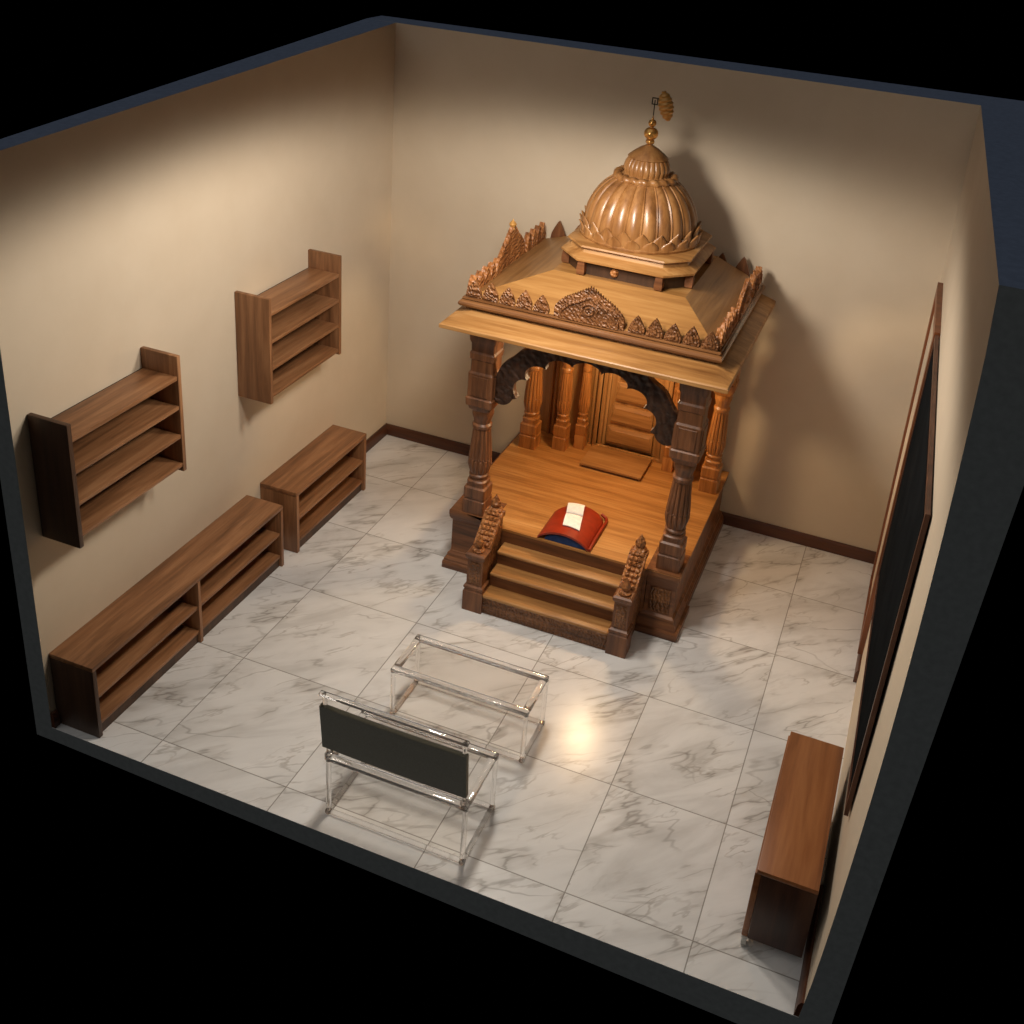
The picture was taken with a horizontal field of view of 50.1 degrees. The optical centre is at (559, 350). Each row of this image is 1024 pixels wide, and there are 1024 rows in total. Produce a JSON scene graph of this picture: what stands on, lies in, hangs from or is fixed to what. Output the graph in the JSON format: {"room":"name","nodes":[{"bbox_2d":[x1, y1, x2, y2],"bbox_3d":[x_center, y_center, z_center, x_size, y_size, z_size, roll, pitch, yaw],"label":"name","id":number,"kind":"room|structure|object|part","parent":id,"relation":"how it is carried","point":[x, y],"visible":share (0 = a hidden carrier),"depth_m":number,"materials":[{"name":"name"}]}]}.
{"room":"prayer room","nodes":[
{"label":"prayer room","id":0,"kind":"room"},
{"bbox_2d":[0,18,395,740],"bbox_3d":[-2.209,-0.143,7.367,0.250,3.655,4.000,13,25,16],"label":"wall","id":1,"kind":"structure","parent":0,"point":[128,224],"depth_m":6.62,"materials":[{"name":"beige paint"}]},
{"bbox_2d":[50,709,60,728],"bbox_3d":[-2.904,2.120,6.301,0.024,0.100,0.041,13,25,16],"label":"baseboard","id":2,"kind":"structure","parent":1,"relation":"attached to","point":[55,717],"depth_m":6.29,"materials":[{"name":"brown wood"}]},
{"bbox_2d":[27,346,186,547],"bbox_3d":[-2.479,0.511,6.074,0.252,0.781,0.890,13,25,16],"label":"wall shelf","id":3,"kind":"object","parent":1,"relation":"attached to","point":[92,459],"visible":1,"depth_m":6.01,"materials":[{"name":"brown wood"}]},
{"bbox_3d":[-2.628,0.683,5.709,0.252,0.743,0.030,13,25,16],"label":"panel","id":4,"kind":"part","parent":3,"relation":"part of","materials":[{"name":"brown wood"}]},
{"bbox_3d":[-2.595,0.518,6.123,0.012,0.592,0.828,13,25,16],"label":"panel","id":5,"kind":"part","parent":3,"relation":"part of","materials":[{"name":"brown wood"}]},
{"bbox_3d":[-2.453,0.283,5.969,0.236,0.026,0.828,13,25,16],"label":"shelf","id":6,"kind":"part","parent":3,"relation":"part of","materials":[{"name":"brown wood"}]},
{"bbox_3d":[-2.470,0.456,6.047,0.236,0.026,0.828,13,25,16],"label":"shelf","id":7,"kind":"part","parent":3,"relation":"part of","materials":[{"name":"brown wood"}]},
{"bbox_3d":[-2.486,0.628,6.125,0.236,0.026,0.828,13,25,16],"label":"shelf","id":8,"kind":"part","parent":3,"relation":"part of","materials":[{"name":"brown wood"}]},
{"bbox_3d":[-2.502,0.802,6.204,0.236,0.026,0.828,13,25,16],"label":"shelf","id":9,"kind":"part","parent":3,"relation":"part of","materials":[{"name":"brown wood"}]},
{"bbox_3d":[-2.330,0.346,6.443,0.252,0.758,0.030,13,25,16],"label":"panel","id":10,"kind":"part","parent":3,"relation":"part of","materials":[{"name":"brown wood"}]},
{"bbox_2d":[234,249,341,403],"bbox_3d":[-1.861,-0.187,7.585,0.260,0.786,0.908,13,25,16],"label":"wall shelf","id":11,"kind":"object","parent":1,"relation":"attached to","point":[285,331],"visible":1,"depth_m":7.52,"materials":[{"name":"brown wood"}]},
{"bbox_3d":[-2.013,-0.017,7.210,0.260,0.758,0.030,13,25,16],"label":"panel","id":12,"kind":"part","parent":11,"relation":"part of","materials":[{"name":"brown wood"}]},
{"bbox_3d":[-1.835,-0.412,7.481,0.243,0.026,0.846,13,25,16],"label":"shelf","id":13,"kind":"part","parent":11,"relation":"part of","materials":[{"name":"brown wood"}]},
{"bbox_3d":[-1.869,-0.057,7.642,0.243,0.026,0.846,13,25,16],"label":"shelf","id":14,"kind":"part","parent":11,"relation":"part of","materials":[{"name":"brown wood"}]},
{"bbox_3d":[-1.852,-0.234,7.562,0.243,0.026,0.846,13,25,16],"label":"shelf","id":15,"kind":"part","parent":11,"relation":"part of","materials":[{"name":"brown wood"}]},
{"bbox_3d":[-1.886,0.122,7.723,0.243,0.026,0.846,13,25,16],"label":"shelf","id":16,"kind":"part","parent":11,"relation":"part of","materials":[{"name":"brown wood"}]},
{"bbox_3d":[-1.709,-0.352,7.962,0.260,0.769,0.030,13,25,16],"label":"panel","id":17,"kind":"part","parent":11,"relation":"part of","materials":[{"name":"brown wood"}]},
{"bbox_2d":[366,424,386,452],"bbox_3d":[-1.697,0.856,9.350,0.024,0.100,0.874,13,25,16],"label":"baseboard","id":18,"kind":"structure","parent":1,"relation":"attached to","point":[381,433],"depth_m":9.56,"materials":[{"name":"brown wood"}]},
{"bbox_2d":[52,435,873,1023],"bbox_3d":[-0.230,2.011,7.477,4.319,0.205,4.000,13,25,16],"label":"floor","id":19,"kind":"structure","parent":0,"point":[626,841],"depth_m":6.59,"materials":[{"name":"stone"}]},
{"bbox_2d":[49,495,283,737],"bbox_3d":[-2.427,1.620,7.014,0.299,0.504,1.880,13,25,16],"label":"bookshelf","id":20,"kind":"object","parent":19,"relation":"on","point":[99,671],"visible":1,"depth_m":6.76,"materials":[{"name":"brown wood"}]},
{"bbox_3d":[-2.746,1.966,6.219,0.298,0.473,0.029,13,25,16],"label":"panel","id":21,"kind":"part","parent":20,"relation":"part of","materials":[{"name":"brown wood"}]},
{"bbox_2d":[96,600,196,696],"bbox_3d":[-2.583,1.767,6.605,0.274,0.024,0.895,13,25,16],"label":"shelf","id":22,"kind":"object","parent":20,"relation":"attached to","point":[160,628],"depth_m":6.59,"materials":[{"name":"brown wood"}]},
{"bbox_2d":[99,625,198,722],"bbox_3d":[-2.599,1.937,6.682,0.274,0.024,0.895,13,25,16],"label":"shelf","id":23,"kind":"object","parent":20,"relation":"attached to","point":[154,662],"depth_m":6.66,"materials":[{"name":"brown wood"}]},
{"bbox_2d":[200,528,279,604],"bbox_3d":[-2.266,1.435,7.406,0.274,0.024,0.895,13,25,16],"label":"shelf","id":24,"kind":"object","parent":20,"relation":"attached to","point":[218,577],"depth_m":7.41,"materials":[{"name":"brown wood"}]},
{"bbox_2d":[202,551,279,628],"bbox_3d":[-2.282,1.604,7.483,0.274,0.024,0.895,13,25,16],"label":"shelf","id":25,"kind":"object","parent":20,"relation":"attached to","point":[221,601],"depth_m":7.47,"materials":[{"name":"brown wood"}]},
{"bbox_3d":[-2.111,1.301,7.823,0.298,0.473,0.029,13,25,16],"label":"panel","id":26,"kind":"part","parent":20,"relation":"part of","materials":[{"name":"brown wood"}]},
{"bbox_2d":[260,425,366,552],"bbox_3d":[-1.872,1.038,8.403,0.306,0.516,1.010,13,25,16],"label":"bookshelf","id":27,"kind":"object","parent":19,"relation":"on","point":[318,481],"visible":0.83,"depth_m":8.30,"materials":[{"name":"brown wood"}]},
{"bbox_3d":[-2.041,1.229,7.988,0.305,0.481,0.033,13,25,16],"label":"panel","id":28,"kind":"part","parent":27,"relation":"part of","materials":[{"name":"brown wood"}]},
{"bbox_2d":[299,476,361,539],"bbox_3d":[-1.886,1.194,8.474,0.281,0.024,0.940,13,25,16],"label":"shelf","id":29,"kind":"object","parent":27,"relation":"attached to","point":[334,499],"depth_m":8.48,"materials":[{"name":"brown wood"}]},
{"bbox_2d":[299,455,362,518],"bbox_3d":[-1.870,1.024,8.397,0.281,0.024,0.940,13,25,16],"label":"shelf","id":30,"kind":"object","parent":27,"relation":"attached to","point":[345,466],"depth_m":8.42,"materials":[{"name":"brown wood"}]},
{"bbox_3d":[-1.706,0.878,8.834,0.305,0.481,0.033,13,25,16],"label":"panel","id":31,"kind":"part","parent":27,"relation":"part of","materials":[{"name":"brown wood"}]},
{"bbox_2d":[319,690,498,864],"bbox_3d":[-0.791,2.131,5.799,0.840,0.856,0.454,13,25,16],"label":"acrylic chair","id":32,"kind":"object","parent":19,"relation":"on","point":[436,766],"visible":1,"depth_m":5.58,"materials":[{"name":"clear plastic"}]},
{"bbox_3d":[-1.207,1.953,5.680,0.036,0.466,0.077,13,25,16],"label":"post","id":33,"kind":"part","parent":32,"relation":"part of","materials":[{"name":"clear plastic"}]},
{"bbox_3d":[-1.234,2.318,5.846,0.029,0.344,0.029,13,25,16],"label":"leg","id":34,"kind":"part","parent":32,"relation":"part of","materials":[{"name":"clear plastic"}]},
{"bbox_3d":[-1.144,2.078,5.936,0.045,0.030,0.328,13,25,16],"label":"rail","id":35,"kind":"part","parent":32,"relation":"part of","materials":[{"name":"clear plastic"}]},
{"bbox_3d":[-0.831,1.827,5.445,0.833,0.020,0.030,13,25,16],"label":"rail","id":36,"kind":"part","parent":32,"relation":"part of","materials":[{"name":"clear plastic"}]},
{"bbox_3d":[-0.845,2.229,5.664,0.822,0.030,0.045,13,25,16],"label":"seat rail","id":37,"kind":"part","parent":32,"relation":"part of","materials":[{"name":"clear plastic"}]},
{"bbox_3d":[-0.813,2.503,5.981,0.822,0.029,0.420,13,25,16],"label":"rail","id":38,"kind":"part","parent":32,"relation":"part of","materials":[{"name":"clear plastic"}]},
{"bbox_3d":[-0.716,2.095,5.989,0.822,0.030,0.045,13,25,16],"label":"seat rail","id":39,"kind":"part","parent":32,"relation":"part of","materials":[{"name":"clear plastic"}]},
{"bbox_3d":[-0.493,2.489,5.623,0.029,0.344,0.029,13,25,16],"label":"leg","id":40,"kind":"part","parent":32,"relation":"part of","materials":[{"name":"clear plastic"}]},
{"bbox_3d":[-0.474,2.122,5.460,0.036,0.466,0.077,13,25,16],"label":"post","id":41,"kind":"part","parent":32,"relation":"part of","materials":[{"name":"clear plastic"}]},
{"bbox_3d":[-0.417,2.246,5.718,0.045,0.030,0.328,13,25,16],"label":"rail","id":42,"kind":"part","parent":32,"relation":"part of","materials":[{"name":"clear plastic"}]},
{"bbox_3d":[-0.359,2.348,5.962,0.029,0.344,0.029,13,25,16],"label":"leg","id":43,"kind":"part","parent":32,"relation":"part of","materials":[{"name":"clear plastic"}]},
{"bbox_2d":[390,634,548,762],"bbox_3d":[-0.546,2.074,6.565,0.877,0.375,0.355,13,25,16],"label":"coffee table","id":44,"kind":"object","parent":19,"relation":"on","point":[542,685],"visible":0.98,"depth_m":6.52,"materials":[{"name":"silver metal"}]},
{"bbox_3d":[-0.999,2.042,6.543,0.029,0.314,0.029,13,25,16],"label":"leg","id":45,"kind":"part","parent":44,"relation":"part of","materials":[{"name":"clear plastic"}]},
{"bbox_3d":[-0.920,1.827,6.611,0.045,0.030,0.263,13,25,16],"label":"rail","id":46,"kind":"part","parent":44,"relation":"part of","materials":[{"name":"clear plastic"}]},
{"bbox_3d":[-0.887,1.924,6.825,0.029,0.314,0.029,13,25,16],"label":"leg","id":47,"kind":"part","parent":44,"relation":"part of","materials":[{"name":"clear plastic"}]},
{"bbox_3d":[-0.585,1.973,6.359,0.877,0.030,0.045,13,25,16],"label":"seat rail","id":48,"kind":"part","parent":44,"relation":"part of","materials":[{"name":"clear plastic"}]},
{"bbox_3d":[-0.561,2.231,6.636,0.877,0.029,0.355,13,25,16],"label":"rail","id":49,"kind":"part","parent":44,"relation":"part of","materials":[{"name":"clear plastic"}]},
{"bbox_3d":[-0.478,1.861,6.628,0.877,0.030,0.045,13,25,16],"label":"seat rail","id":50,"kind":"part","parent":44,"relation":"part of","materials":[{"name":"clear plastic"}]},
{"bbox_3d":[-0.206,2.224,6.304,0.029,0.314,0.029,13,25,16],"label":"leg","id":51,"kind":"part","parent":44,"relation":"part of","materials":[{"name":"clear plastic"}]},
{"bbox_3d":[-0.142,2.007,6.377,0.045,0.030,0.263,13,25,16],"label":"rail","id":52,"kind":"part","parent":44,"relation":"part of","materials":[{"name":"clear plastic"}]},
{"bbox_3d":[-0.094,2.107,6.587,0.029,0.314,0.029,13,25,16],"label":"leg","id":53,"kind":"part","parent":44,"relation":"part of","materials":[{"name":"clear plastic"}]},
{"bbox_2d":[439,91,775,658],"bbox_3d":[0.347,-0.015,7.585,1.920,3.484,1.959,13,25,16],"label":"temple","id":54,"kind":"object","parent":19,"relation":"on","point":[637,338],"visible":1,"depth_m":7.41,"materials":[{"name":"brown wood"}]},
{"bbox_3d":[-0.583,1.521,7.476,0.082,0.175,0.006,13,25,16],"label":"newel panel","id":55,"kind":"part","parent":54,"relation":"part of","materials":[{"name":"brown wood"}]},
{"bbox_3d":[-0.572,1.573,7.552,0.146,0.467,0.128,13,25,16],"label":"newel post","id":56,"kind":"part","parent":54,"relation":"part of","materials":[{"name":"brown wood"}]},
{"bbox_3d":[-0.488,1.238,7.574,0.126,0.235,0.249,13,25,16],"label":"hand rail","id":57,"kind":"part","parent":54,"relation":"part of","materials":[{"name":"brown wood"}]},
{"bbox_3d":[-0.505,1.449,7.680,0.098,0.599,0.228,13,25,16],"label":"stair railing","id":58,"kind":"part","parent":54,"relation":"part of","materials":[{"name":"brown wood"}]},
{"bbox_2d":[537,506,607,551],"bbox_3d":[0.108,1.220,7.742,0.392,0.090,0.461,13,25,16],"label":"cushion","id":59,"kind":"object","parent":54,"relation":"on","point":[592,525],"visible":0.92,"depth_m":7.62,"materials":[{"name":"fabric"}]},
{"bbox_2d":[563,503,584,530],"bbox_3d":[0.103,1.165,7.763,0.122,0.064,0.368,8,24,6],"label":"open book","id":60,"kind":"object","parent":59,"relation":"on","point":[572,520],"visible":1,"depth_m":7.74,"materials":[{"name":"white paper"}]},
{"bbox_2d":[580,444,651,480],"bbox_3d":[0.443,0.882,8.624,0.497,0.038,0.335,13,25,16],"label":"wooden board","id":61,"kind":"object","parent":54,"relation":"on","point":[600,458],"visible":1,"depth_m":8.59,"materials":[{"name":"brown wood"}]},
{"bbox_3d":[0.398,1.747,7.181,0.074,0.175,0.006,13,25,16],"label":"newel panel","id":62,"kind":"part","parent":54,"relation":"part of","materials":[{"name":"brown wood"}]},
{"bbox_3d":[0.409,1.800,7.257,0.138,0.467,0.128,13,25,16],"label":"newel post","id":63,"kind":"part","parent":54,"relation":"part of","materials":[{"name":"brown wood"}]},
{"bbox_3d":[0.590,0.373,8.611,0.380,0.900,0.029,13,25,16],"label":"niche panel","id":64,"kind":"part","parent":54,"relation":"part of","materials":[{"name":"brown wood"}]},
{"bbox_3d":[0.593,0.316,8.577,0.600,1.128,0.045,13,25,16],"label":"niche frame","id":65,"kind":"part","parent":54,"relation":"part of","materials":[{"name":"brown wood"}]},
{"bbox_3d":[0.493,1.464,7.279,0.118,0.235,0.249,13,25,16],"label":"hand rail","id":66,"kind":"part","parent":54,"relation":"part of","materials":[{"name":"brown wood"}]},
{"bbox_3d":[0.476,1.675,7.386,0.090,0.599,0.228,13,25,16],"label":"stair railing","id":67,"kind":"part","parent":54,"relation":"part of","materials":[{"name":"brown wood"}]},
{"bbox_3d":[0.679,1.700,7.461,0.145,0.190,0.008,13,25,16],"label":"carved panel","id":68,"kind":"part","parent":54,"relation":"part of","materials":[{"name":"brown wood"}]},
{"bbox_2d":[658,91,673,120],"bbox_3d":[0.695,-1.602,7.158,0.113,0.193,0.105,13,25,16],"label":"flag","id":69,"kind":"object","parent":54,"relation":"attached to","point":[665,105],"depth_m":7.12,"materials":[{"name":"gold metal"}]},
{"bbox_2d":[740,731,843,957],"bbox_3d":[1.219,2.553,5.692,0.300,0.524,1.002,13,25,16],"label":"base cabinet","id":70,"kind":"object","parent":19,"relation":"on","point":[785,888],"visible":1,"depth_m":5.35,"materials":[{"name":"brown wood"}]},
{"bbox_3d":[1.011,2.596,5.512,0.031,0.431,0.492,13,25,16],"label":"door","id":71,"kind":"part","parent":70,"relation":"part of","materials":[{"name":"brown wood"}]},
{"bbox_3d":[1.181,2.418,5.941,0.031,0.431,0.490,13,25,16],"label":"door","id":72,"kind":"part","parent":70,"relation":"part of","materials":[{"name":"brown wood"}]},
{"bbox_2d":[367,16,1023,551],"bbox_3d":[0.759,-0.433,8.625,4.970,3.700,0.430,13,25,16],"label":"wall","id":73,"kind":"structure","parent":0,"point":[845,192],"depth_m":8.10,"materials":[{"name":"beige paint"}]},
{"bbox_2d":[386,423,875,563],"bbox_3d":[0.465,1.157,9.139,4.315,0.100,0.024,13,25,16],"label":"baseboard","id":74,"kind":"structure","parent":73,"relation":"attached to","point":[755,526],"depth_m":8.78,"materials":[{"name":"brown wood"}]},
{"bbox_2d":[797,105,1023,1023],"bbox_3d":[2.107,0.852,6.072,0.461,3.865,4.000,13,25,16],"label":"wall","id":75,"kind":"structure","parent":0,"point":[978,475],"depth_m":4.40,"materials":[{"name":"beige paint"}]},
{"bbox_2d":[793,884,823,1016],"bbox_3d":[1.229,2.929,5.379,0.034,0.100,0.698,13,25,16],"label":"baseboard","id":76,"kind":"structure","parent":75,"relation":"attached to","point":[800,998],"depth_m":5.29,"materials":[{"name":"brown wood"}]},
{"bbox_2d":[853,654,861,682],"bbox_3d":[2.216,1.891,7.884,0.027,0.100,1.474,13,25,16],"label":"baseboard","id":77,"kind":"structure","parent":75,"relation":"attached to","point":[859,657],"depth_m":7.27,"materials":[{"name":"brown wood"}]},
{"bbox_2d":[844,335,938,815],"bbox_3d":[1.797,1.071,5.821,0.037,1.710,2.116,12,25,15],"label":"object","id":78,"kind":"object","parent":75,"relation":"attached to","point":[911,514],"visible":1,"depth_m":5.45,"materials":[{"name":"black plastic"}]},
{"bbox_2d":[857,282,942,654],"bbox_3d":[2.270,0.796,7.303,0.070,2.365,0.950,13,25,16],"label":"board","id":79,"kind":"object","parent":75,"relation":"attached to","point":[934,325],"visible":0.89,"depth_m":7.27,"materials":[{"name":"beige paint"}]},
{"bbox_3d":[2.278,0.802,7.303,0.051,2.235,0.750,13,25,16],"label":"panel","id":80,"kind":"part","parent":79,"relation":"part of","materials":[{"name":"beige paint"}]}
]}

